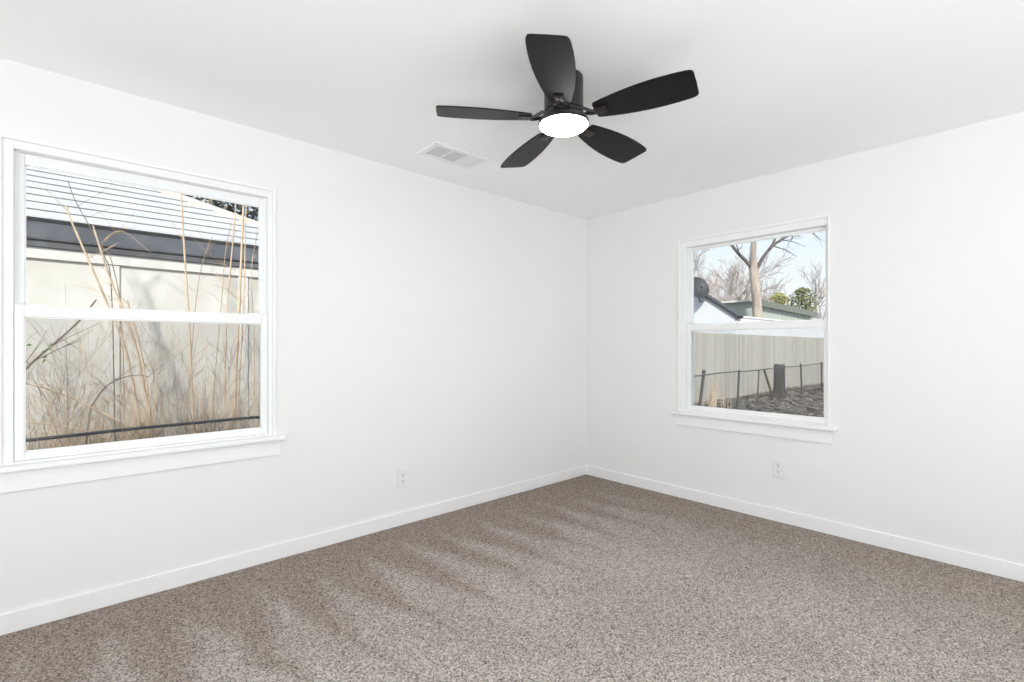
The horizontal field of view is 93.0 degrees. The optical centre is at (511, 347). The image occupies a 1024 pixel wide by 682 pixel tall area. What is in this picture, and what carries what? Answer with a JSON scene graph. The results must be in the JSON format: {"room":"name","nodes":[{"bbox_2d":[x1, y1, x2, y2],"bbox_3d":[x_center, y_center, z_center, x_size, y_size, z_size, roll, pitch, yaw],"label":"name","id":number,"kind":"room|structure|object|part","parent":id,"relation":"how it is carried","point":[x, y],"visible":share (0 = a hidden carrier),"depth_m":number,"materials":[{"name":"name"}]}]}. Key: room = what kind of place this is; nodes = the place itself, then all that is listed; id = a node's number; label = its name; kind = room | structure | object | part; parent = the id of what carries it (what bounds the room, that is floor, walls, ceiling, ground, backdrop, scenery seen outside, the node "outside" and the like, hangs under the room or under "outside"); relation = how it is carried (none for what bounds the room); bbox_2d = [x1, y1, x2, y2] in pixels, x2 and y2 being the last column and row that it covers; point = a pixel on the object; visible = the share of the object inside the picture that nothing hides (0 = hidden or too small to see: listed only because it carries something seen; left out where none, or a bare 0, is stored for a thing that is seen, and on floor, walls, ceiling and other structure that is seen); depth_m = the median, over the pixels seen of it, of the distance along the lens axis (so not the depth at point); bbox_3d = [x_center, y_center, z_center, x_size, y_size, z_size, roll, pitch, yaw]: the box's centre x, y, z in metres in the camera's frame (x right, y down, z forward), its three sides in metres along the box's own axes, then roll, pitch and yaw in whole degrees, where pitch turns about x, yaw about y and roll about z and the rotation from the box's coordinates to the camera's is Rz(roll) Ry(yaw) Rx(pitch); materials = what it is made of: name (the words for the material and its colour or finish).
{"room":"empty bedroom","nodes":[
{"label":"empty bedroom","id":0,"kind":"room"},
{"bbox_2d":[0,58,585,613],"bbox_3d":[-1.409,0.295,2.833,5.880,3.040,0.140,0,0,-42],"label":"wall","id":1,"kind":"structure","parent":0,"point":[433,328],"depth_m":3.06,"materials":[{"name":"paint"}]},
{"bbox_2d":[0,132,285,492],"bbox_3d":[-1.791,-0.146,2.445,1.194,1.522,0.171,0,0,-42],"label":"window","id":2,"kind":"structure","parent":1,"relation":"in","point":[16,152],"depth_m":2.27,"materials":[{"name":"white wood"}]},
{"bbox_3d":[-1.800,-0.495,2.464,1.010,0.717,0.030,0,0,-42],"label":"sash","id":3,"kind":"part","parent":2,"relation":"part of","materials":[{"name":"white plastic"}]},
{"bbox_3d":[-1.774,0.151,2.436,1.010,0.677,0.030,0,0,-42],"label":"sash","id":4,"kind":"part","parent":2,"relation":"part of","materials":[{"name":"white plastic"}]},
{"bbox_2d":[0,465,585,635],"bbox_3d":[-1.358,1.171,2.776,5.600,0.088,0.013,0,0,-42],"label":"baseboard","id":5,"kind":"structure","parent":1,"relation":"attached to","point":[17,620],"depth_m":2.65,"materials":[{"name":"white wood"}]},
{"bbox_2d":[397,468,407,487],"bbox_3d":[-0.748,0.896,3.332,0.080,0.125,0.009,0,0,-42],"label":"wall outlet","id":6,"kind":"object","parent":1,"relation":"attached to","point":[402,474],"visible":1,"depth_m":3.33,"materials":[{"name":"white plastic"}]},
{"bbox_2d":[0,0,1023,219],"bbox_3d":[0.822,-1.375,0.374,5.880,0.300,6.780,0,0,-42],"label":"ceiling","id":7,"kind":"structure","parent":0,"point":[783,85],"depth_m":2.16,"materials":[{"name":"paint"}]},
{"bbox_2d":[417,142,489,169],"bbox_3d":[-0.370,-1.221,3.107,0.412,0.007,0.220,0,0,-42],"label":"ceiling vent","id":8,"kind":"object","parent":7,"relation":"in","point":[439,151],"visible":1,"depth_m":3.10,"materials":[{"name":"white metal"}]},
{"bbox_3d":[-0.454,-1.220,3.031,0.101,0.006,0.138,0,0,-42],"label":"louvre panel","id":9,"kind":"part","parent":8,"relation":"part of","materials":[{"name":"white metal"}]},
{"bbox_3d":[-0.370,-1.220,3.107,0.101,0.006,0.138,0,0,-42],"label":"louvre panel","id":10,"kind":"part","parent":8,"relation":"part of","materials":[{"name":"white metal"}]},
{"bbox_3d":[-0.286,-1.220,3.184,0.101,0.001,0.147,0,0,-42],"label":"louvre panel","id":11,"kind":"part","parent":8,"relation":"part of","materials":[{"name":"white metal"}]},
{"bbox_2d":[436,33,698,167],"bbox_3d":[0.261,-1.105,2.228,1.071,0.241,1.122,0,0,-42],"label":"ceiling fan","id":12,"kind":"object","parent":7,"relation":"hanging from","point":[551,57],"visible":1,"depth_m":2.09,"materials":[{"name":"black wood"}]},
{"bbox_3d":[-0.125,-1.041,2.165,0.422,0.039,0.171,1,0,-6],"label":"blade","id":13,"kind":"part","parent":12,"relation":"part of","materials":[{"name":"black wood"}]},
{"bbox_3d":[0.086,-1.022,2.533,0.171,0.039,0.422,0,-3,-24],"label":"blade","id":14,"kind":"part","parent":12,"relation":"part of","materials":[{"name":"black wood"}]},
{"bbox_3d":[0.161,-1.051,1.851,0.171,0.039,0.422,0,-2,12],"label":"blade","id":15,"kind":"part","parent":12,"relation":"part of","materials":[{"name":"black wood"}]},
{"bbox_3d":[0.234,-0.998,2.204,0.216,0.028,0.216,0,0,-42],"label":"lamp shade","id":16,"kind":"part","parent":12,"relation":"part of","materials":[{"name":"white glass"}]},
{"bbox_3d":[0.501,-1.024,2.447,0.422,0.039,0.171,3,-2,-42],"label":"blade","id":17,"kind":"part","parent":12,"relation":"part of","materials":[{"name":"black wood"}]},
{"bbox_3d":[0.548,-1.044,2.025,0.422,0.039,0.171,-1,-1,30],"label":"blade","id":18,"kind":"part","parent":12,"relation":"part of","materials":[{"name":"black wood"}]},
{"bbox_2d":[0,474,1023,681],"bbox_3d":[0.822,1.275,0.374,5.880,0.120,6.780,0,0,-42],"label":"floor","id":19,"kind":"structure","parent":0,"point":[584,578],"depth_m":2.23,"materials":[{"name":"carpet"}]},
{"bbox_2d":[586,111,1023,564],"bbox_3d":[2.994,0.295,2.251,0.140,3.040,6.640,0,0,-42],"label":"wall","id":20,"kind":"structure","parent":0,"point":[927,232],"depth_m":2.99,"materials":[{"name":"paint"}]},
{"bbox_2d":[671,214,837,443],"bbox_3d":[1.742,-0.120,3.585,0.171,1.495,1.156,0,0,-42],"label":"window","id":21,"kind":"structure","parent":20,"relation":"in","point":[823,433],"depth_m":3.56,"materials":[{"name":"white wood"}]},
{"bbox_3d":[1.806,0.164,3.610,0.010,0.678,0.985,0,0,-42],"label":"screen frame","id":22,"kind":"part","parent":21,"relation":"part of","materials":[{"name":"white plastic"}]},
{"bbox_3d":[1.745,0.158,3.554,0.030,0.689,0.985,0,0,-42],"label":"sash","id":23,"kind":"part","parent":21,"relation":"part of","materials":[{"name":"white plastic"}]},
{"bbox_3d":[1.773,-0.470,3.580,0.030,0.666,0.985,0,0,-42],"label":"sash","id":24,"kind":"part","parent":21,"relation":"part of","materials":[{"name":"clear glass"}]},
{"bbox_2d":[773,459,784,477],"bbox_3d":[1.861,0.844,3.389,0.009,0.125,0.080,0,0,-42],"label":"wall outlet","id":25,"kind":"object","parent":20,"relation":"attached to","point":[778,465],"visible":1,"depth_m":3.38,"materials":[{"name":"white plastic"}]},
{"bbox_2d":[586,465,1023,581],"bbox_3d":[2.895,1.171,2.247,0.013,0.088,6.487,0,0,-42],"label":"baseboard","id":26,"kind":"structure","parent":20,"relation":"attached to","point":[1002,568],"depth_m":3.13,"materials":[{"name":"white wood"}]},
{"label":"outside","id":27,"kind":"structure","parent":0,"visible":0},
{"bbox_2d":[694,384,823,416],"bbox_3d":[15.259,1.678,63.778,119.000,0.273,112.000,0,0,-42],"label":"ground","id":28,"kind":"structure","parent":27,"point":[803,400],"depth_m":13.58,"materials":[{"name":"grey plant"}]},
{"bbox_2d":[26,300,98,369],"bbox_3d":[-3.977,0.688,4.090,0.757,2.225,0.153,0,0,-42],"label":"branch","id":29,"kind":"object","parent":28,"relation":"on","point":[92,304],"visible":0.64,"depth_m":4.16,"materials":[{"name":"brown plant"}]},
{"bbox_2d":[26,341,52,362],"bbox_3d":[-3.955,0.040,4.064,0.162,0.183,0.017,0,0,-42],"label":"leaf sprig","id":30,"kind":"object","parent":29,"relation":"hanging from","point":[29,344],"visible":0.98,"depth_m":4.08,"materials":[{"name":"green plant"}]},
{"bbox_2d":[29,387,115,446],"bbox_3d":[-4.156,1.062,4.599,0.665,1.417,0.752,0,0,-42],"label":"reeds","id":31,"kind":"object","parent":28,"relation":"on","point":[115,387],"visible":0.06,"depth_m":4.71,"materials":[{"name":"beige plant"}]},
{"bbox_2d":[26,318,138,449],"bbox_3d":[-4.034,0.719,4.408,1.125,2.167,1.000,0,0,-42],"label":"bare shrub","id":32,"kind":"object","parent":28,"relation":"on","point":[26,318],"visible":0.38,"depth_m":4.58,"materials":[{"name":"brown plant"}]},
{"bbox_2d":[26,334,147,446],"bbox_3d":[-4.166,0.788,4.288,1.556,2.019,1.000,0,0,-42],"label":"bare shrub","id":33,"kind":"object","parent":28,"relation":"on","point":[78,334],"visible":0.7,"depth_m":4.44,"materials":[{"name":"brown plant"}]},
{"bbox_2d":[32,182,160,437],"bbox_3d":[-3.829,0.188,4.538,0.108,3.218,0.937,0,0,45],"label":"cane","id":34,"kind":"object","parent":28,"relation":"on","point":[66,207],"visible":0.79,"depth_m":4.60,"materials":[{"name":"beige plant"}]},
{"bbox_2d":[68,181,127,441],"bbox_3d":[-3.976,0.068,4.692,0.468,3.459,0.168,0,0,-42],"label":"branch","id":35,"kind":"object","parent":28,"relation":"on","point":[68,181],"visible":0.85,"depth_m":4.71,"materials":[{"name":"brown plant"}]},
{"bbox_2d":[26,296,204,441],"bbox_3d":[-3.753,0.645,4.663,1.379,2.303,1.000,0,0,-42],"label":"bare shrub","id":36,"kind":"object","parent":28,"relation":"on","point":[129,352],"visible":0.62,"depth_m":4.67,"materials":[{"name":"brown plant"}]},
{"bbox_2d":[86,356,149,444],"bbox_3d":[-3.755,0.939,4.601,0.525,1.719,0.076,0,0,-40],"label":"branch","id":37,"kind":"object","parent":28,"relation":"on","point":[114,380],"visible":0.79,"depth_m":4.55,"materials":[{"name":"brown plant"}]},
{"bbox_2d":[88,198,149,437],"bbox_3d":[-3.865,0.169,4.783,0.486,3.256,0.053,0,0,-40],"label":"branch","id":38,"kind":"object","parent":28,"relation":"on","point":[90,198],"visible":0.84,"depth_m":4.78,"materials":[{"name":"brown plant"}]},
{"bbox_2d":[71,225,178,424],"bbox_3d":[-3.759,0.322,4.755,0.817,2.949,0.134,0,0,-37],"label":"cane","id":39,"kind":"object","parent":28,"relation":"on","point":[95,233],"visible":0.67,"depth_m":4.72,"materials":[{"name":"beige plant"}]},
{"bbox_2d":[82,277,175,434],"bbox_3d":[-3.627,0.567,4.626,0.729,2.455,0.149,0,0,-42],"label":"cane","id":40,"kind":"object","parent":28,"relation":"on","point":[127,302],"visible":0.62,"depth_m":4.69,"materials":[{"name":"beige plant"}]},
{"bbox_2d":[110,356,165,440],"bbox_3d":[-3.607,0.904,4.713,0.428,1.730,0.643,0,0,-42],"label":"clump","id":41,"kind":"object","parent":28,"relation":"on","point":[142,413],"visible":0.14,"depth_m":4.59,"materials":[{"name":"beige plant"}]},
{"bbox_2d":[26,282,258,449],"bbox_3d":[-3.466,0.578,4.885,3.842,2.413,1.436,0,0,-42],"label":"weeds","id":42,"kind":"object","parent":28,"relation":"on","point":[65,282],"visible":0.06,"depth_m":4.71,"materials":[{"name":"beige plant"}]},
{"bbox_2d":[26,166,259,450],"bbox_3d":[-7.799,-0.191,4.531,11.220,4.313,4.327,0,0,-42],"label":"house","id":43,"kind":"structure","parent":28,"relation":"on","point":[53,258],"depth_m":5.31,"materials":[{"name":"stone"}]},
{"bbox_2d":[26,328,259,450],"bbox_3d":[-3.172,0.696,5.064,4.377,2.177,1.881,0,0,-42],"label":"dry grass","id":44,"kind":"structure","parent":28,"relation":"on","point":[199,397],"depth_m":4.69,"materials":[{"name":"beige plant"}]},
{"bbox_2d":[26,422,114,441],"bbox_3d":[-3.831,0.754,4.237,0.649,0.287,0.031,0,0,-40],"label":"cane","id":45,"kind":"object","parent":44,"relation":"on","point":[97,435],"visible":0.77,"depth_m":4.24,"materials":[{"name":"beige plant"}]},
{"bbox_2d":[26,383,152,437],"bbox_3d":[-3.792,0.570,4.307,1.145,0.660,0.039,0,0,-42],"label":"cane","id":46,"kind":"object","parent":44,"relation":"on","point":[70,397],"visible":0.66,"depth_m":4.32,"materials":[{"name":"beige plant"}]},
{"bbox_2d":[99,324,227,438],"bbox_3d":[-3.480,0.774,4.910,1.097,2.052,1.000,0,0,-42],"label":"bare shrub","id":47,"kind":"object","parent":28,"relation":"on","point":[159,324],"visible":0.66,"depth_m":4.84,"materials":[{"name":"brown plant"}]},
{"bbox_2d":[91,339,259,437],"bbox_3d":[-3.352,0.830,5.027,1.538,1.902,1.000,0,0,-42],"label":"bare shrub","id":48,"kind":"object","parent":28,"relation":"on","point":[206,339],"visible":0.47,"depth_m":5.07,"materials":[{"name":"brown plant"}]},
{"bbox_2d":[163,223,216,428],"bbox_3d":[-3.398,0.225,5.186,0.557,3.133,0.113,0,0,-42],"label":"branch","id":49,"kind":"object","parent":28,"relation":"on","point":[193,223],"visible":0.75,"depth_m":5.19,"materials":[{"name":"brown plant"}]},
{"bbox_2d":[163,194,218,433],"bbox_3d":[-3.245,-0.109,4.929,0.487,3.776,0.160,0,0,-42],"label":"cane","id":50,"kind":"object","parent":28,"relation":"on","point":[183,238],"visible":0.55,"depth_m":4.90,"materials":[{"name":"beige plant"}]},
{"bbox_2d":[133,286,259,426],"bbox_3d":[-3.053,0.474,5.298,1.818,2.628,1.000,0,0,-42],"label":"bare shrub","id":51,"kind":"object","parent":28,"relation":"on","point":[245,286],"visible":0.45,"depth_m":4.96,"materials":[{"name":"brown plant"}]},
{"bbox_2d":[155,378,255,434],"bbox_3d":[-3.134,1.001,5.047,0.772,1.513,0.602,0,0,-11],"label":"clump","id":52,"kind":"object","parent":28,"relation":"on","point":[204,413],"visible":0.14,"depth_m":4.95,"materials":[{"name":"beige plant"}]},
{"bbox_2d":[183,194,257,220],"bbox_3d":[-7.967,-1.517,13.529,3.374,6.574,3.503,0,0,-42],"label":"evergreen tree","id":53,"kind":"object","parent":28,"relation":"on","point":[254,213],"visible":0.09,"depth_m":13.29,"materials":[{"name":"green plant"}]},
{"bbox_2d":[205,222,239,416],"bbox_3d":[-3.191,0.195,5.345,0.453,3.175,0.170,0,0,-42],"label":"branch","id":54,"kind":"object","parent":28,"relation":"on","point":[231,222],"visible":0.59,"depth_m":5.33,"materials":[{"name":"brown plant"}]},
{"bbox_2d":[199,204,256,430],"bbox_3d":[-3.059,-0.239,5.259,0.585,4.033,0.131,0,0,-42],"label":"cane","id":55,"kind":"object","parent":28,"relation":"on","point":[226,306],"visible":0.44,"depth_m":5.23,"materials":[{"name":"beige plant"}]},
{"bbox_2d":[208,205,250,428],"bbox_3d":[-3.051,-0.261,5.323,0.079,4.087,0.522,0,0,38],"label":"cane","id":56,"kind":"object","parent":28,"relation":"on","point":[246,205],"visible":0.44,"depth_m":5.37,"materials":[{"name":"beige plant"}]},
{"bbox_2d":[212,205,259,429],"bbox_3d":[-2.926,-0.171,5.150,0.465,3.890,0.121,0,0,-42],"label":"cane","id":57,"kind":"object","parent":28,"relation":"on","point":[242,221],"visible":0.52,"depth_m":5.15,"materials":[{"name":"beige plant"}]},
{"bbox_2d":[223,231,257,427],"bbox_3d":[-2.912,0.232,5.415,0.597,3.112,0.100,0,0,-39],"label":"cane","id":58,"kind":"object","parent":28,"relation":"on","point":[257,231],"visible":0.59,"depth_m":5.45,"materials":[{"name":"beige plant"}]},
{"bbox_2d":[26,362,823,448],"bbox_3d":[5.000,1.171,11.841,32.001,1.392,0.125,0,0,-42],"label":"fence","id":59,"kind":"object","parent":28,"relation":"on","point":[701,394],"visible":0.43,"depth_m":11.29,"materials":[{"name":"metal"}]},
{"bbox_3d":[5.903,1.176,12.682,0.189,1.171,0.070,0,0,-42],"label":"post","id":60,"kind":"part","parent":59,"relation":"part of","materials":[{"name":"metal"}]},
{"bbox_3d":[9.503,1.128,15.950,0.179,1.206,0.070,0,0,-42],"label":"post","id":61,"kind":"part","parent":59,"relation":"part of","materials":[{"name":"metal"}]},
{"bbox_2d":[694,249,720,299],"bbox_3d":[13.297,-2.986,34.702,5.115,9.638,4.163,0,0,42],"label":"bare tree","id":62,"kind":"object","parent":28,"relation":"on","point":[695,254],"visible":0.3,"depth_m":33.73,"materials":[{"name":"brown plant"}]},
{"bbox_2d":[696,263,733,300],"bbox_3d":[21.175,-3.650,51.674,6.095,11.008,4.622,0,0,26],"label":"bare tree","id":63,"kind":"object","parent":28,"relation":"on","point":[720,263],"visible":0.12,"depth_m":51.14,"materials":[{"name":"brown plant"}]},
{"bbox_2d":[701,375,731,408],"bbox_3d":[5.330,1.191,12.702,0.827,0.899,0.528,0,0,-42],"label":"stalks","id":64,"kind":"object","parent":28,"relation":"on","point":[713,391],"visible":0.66,"depth_m":12.67,"materials":[{"name":"beige plant"}]},
{"bbox_2d":[704,252,748,301],"bbox_3d":[17.974,-3.381,41.696,6.174,10.450,4.018,0,0,-29],"label":"bare tree","id":65,"kind":"object","parent":28,"relation":"on","point":[738,258],"visible":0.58,"depth_m":41.58,"materials":[{"name":"plant"}]},
{"bbox_2d":[708,278,750,299],"bbox_3d":[27.893,-3.553,59.574,8.641,10.806,5.422,0,0,2],"label":"bare tree","id":66,"kind":"object","parent":28,"relation":"on","point":[717,278],"visible":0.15,"depth_m":59.92,"materials":[{"name":"plant"}]},
{"bbox_2d":[704,259,761,300],"bbox_3d":[22.085,-3.484,47.081,6.818,10.722,3.656,0,0,-33],"label":"bare tree","id":67,"kind":"object","parent":28,"relation":"on","point":[719,276],"visible":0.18,"depth_m":46.34,"materials":[{"name":"brown plant"}]},
{"bbox_2d":[714,243,794,300],"bbox_3d":[20.836,-3.493,42.399,5.248,10.679,10.454,0,0,0],"label":"bare tree","id":68,"kind":"object","parent":28,"relation":"on","point":[777,264],"visible":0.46,"depth_m":40.86,"materials":[{"name":"plant"}]},
{"bbox_2d":[756,369,759,402],"bbox_3d":[6.992,1.123,13.806,0.182,0.995,0.044,0,0,-42],"label":"stake","id":69,"kind":"object","parent":28,"relation":"on","point":[758,369],"visible":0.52,"depth_m":13.80,"materials":[{"name":"grey metal"}]},
{"bbox_2d":[694,332,823,402],"bbox_3d":[10.853,0.669,19.585,25.077,2.272,0.070,0,0,-42],"label":"fence","id":70,"kind":"object","parent":28,"relation":"on","point":[713,353],"visible":0.3,"depth_m":17.37,"materials":[{"name":"beige wood"}]},
{"bbox_2d":[694,294,823,337],"bbox_3d":[13.770,-0.401,25.226,19.120,4.832,4.088,0,0,-42],"label":"house","id":71,"kind":"structure","parent":28,"relation":"on","point":[710,310],"depth_m":18.32,"materials":[{"name":"white paint"}]},
{"bbox_2d":[694,277,708,301],"bbox_3d":[6.949,-2.174,18.047,0.818,0.935,0.574,0,0,-42],"label":"satellite dish","id":72,"kind":"object","parent":71,"relation":"attached to","point":[701,288],"visible":0.82,"depth_m":18.10,"materials":[{"name":"grey metal"}]},
{"bbox_2d":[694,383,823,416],"bbox_3d":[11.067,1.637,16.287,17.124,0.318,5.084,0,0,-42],"label":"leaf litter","id":73,"kind":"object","parent":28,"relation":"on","point":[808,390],"visible":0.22,"depth_m":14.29,"materials":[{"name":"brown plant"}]},
{"bbox_2d":[702,383,823,414],"bbox_3d":[10.217,1.574,16.162,14.605,0.417,3.884,0,0,-42],"label":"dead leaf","id":74,"kind":"object","parent":28,"relation":"on","point":[806,383],"visible":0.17,"depth_m":15.26,"materials":[{"name":"brown plant"}]},
{"bbox_2d":[763,370,773,398],"bbox_3d":[7.601,1.132,14.359,0.819,1.024,0.070,0,0,-42],"label":"stake","id":75,"kind":"object","parent":28,"relation":"on","point":[765,374],"visible":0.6,"depth_m":14.34,"materials":[{"name":"grey metal"}]},
{"bbox_2d":[722,299,816,319],"bbox_3d":[14.509,-0.211,28.724,9.254,4.452,3.590,0,0,-42],"label":"building","id":76,"kind":"structure","parent":28,"relation":"on","point":[771,310],"depth_m":26.15,"materials":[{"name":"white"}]},
{"bbox_2d":[763,280,784,300],"bbox_3d":[25.128,-2.448,48.389,4.511,8.582,4.351,0,0,-42],"label":"bare tree","id":77,"kind":"object","parent":28,"relation":"on","point":[773,280],"visible":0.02,"depth_m":46.44,"materials":[{"name":"grey plant"}]},
{"bbox_2d":[729,232,824,317],"bbox_3d":[12.314,-3.901,23.616,7.709,11.493,2.881,0,0,-16],"label":"forked tree","id":78,"kind":"object","parent":28,"relation":"on","point":[753,266],"visible":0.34,"depth_m":23.55,"materials":[{"name":"brown plant"}]},
{"bbox_2d":[769,292,789,304],"bbox_3d":[19.806,-1.155,35.959,1.548,5.881,1.648,0,0,12],"label":"shrub","id":79,"kind":"object","parent":28,"relation":"on","point":[778,296],"visible":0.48,"depth_m":35.87,"materials":[{"name":"green plant"}]},
{"bbox_2d":[773,364,787,397],"bbox_3d":[8.422,1.112,15.357,0.529,1.190,0.522,0,0,-42],"label":"tree stump","id":80,"kind":"object","parent":28,"relation":"on","point":[776,370],"visible":0.72,"depth_m":15.23,"materials":[{"name":"grey wood"}]},
{"bbox_2d":[770,259,824,318],"bbox_3d":[27.772,-3.134,44.997,4.897,9.927,7.123,0,0,-24],"label":"bare tree","id":81,"kind":"object","parent":28,"relation":"on","point":[814,281],"visible":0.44,"depth_m":44.76,"materials":[{"name":"plant"}]},
{"bbox_2d":[787,287,821,318],"bbox_3d":[23.893,-1.621,39.975,2.753,6.775,2.821,0,0,9],"label":"pine tree","id":82,"kind":"object","parent":28,"relation":"on","point":[801,293],"visible":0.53,"depth_m":39.66,"materials":[{"name":"green plant"}]}
]}

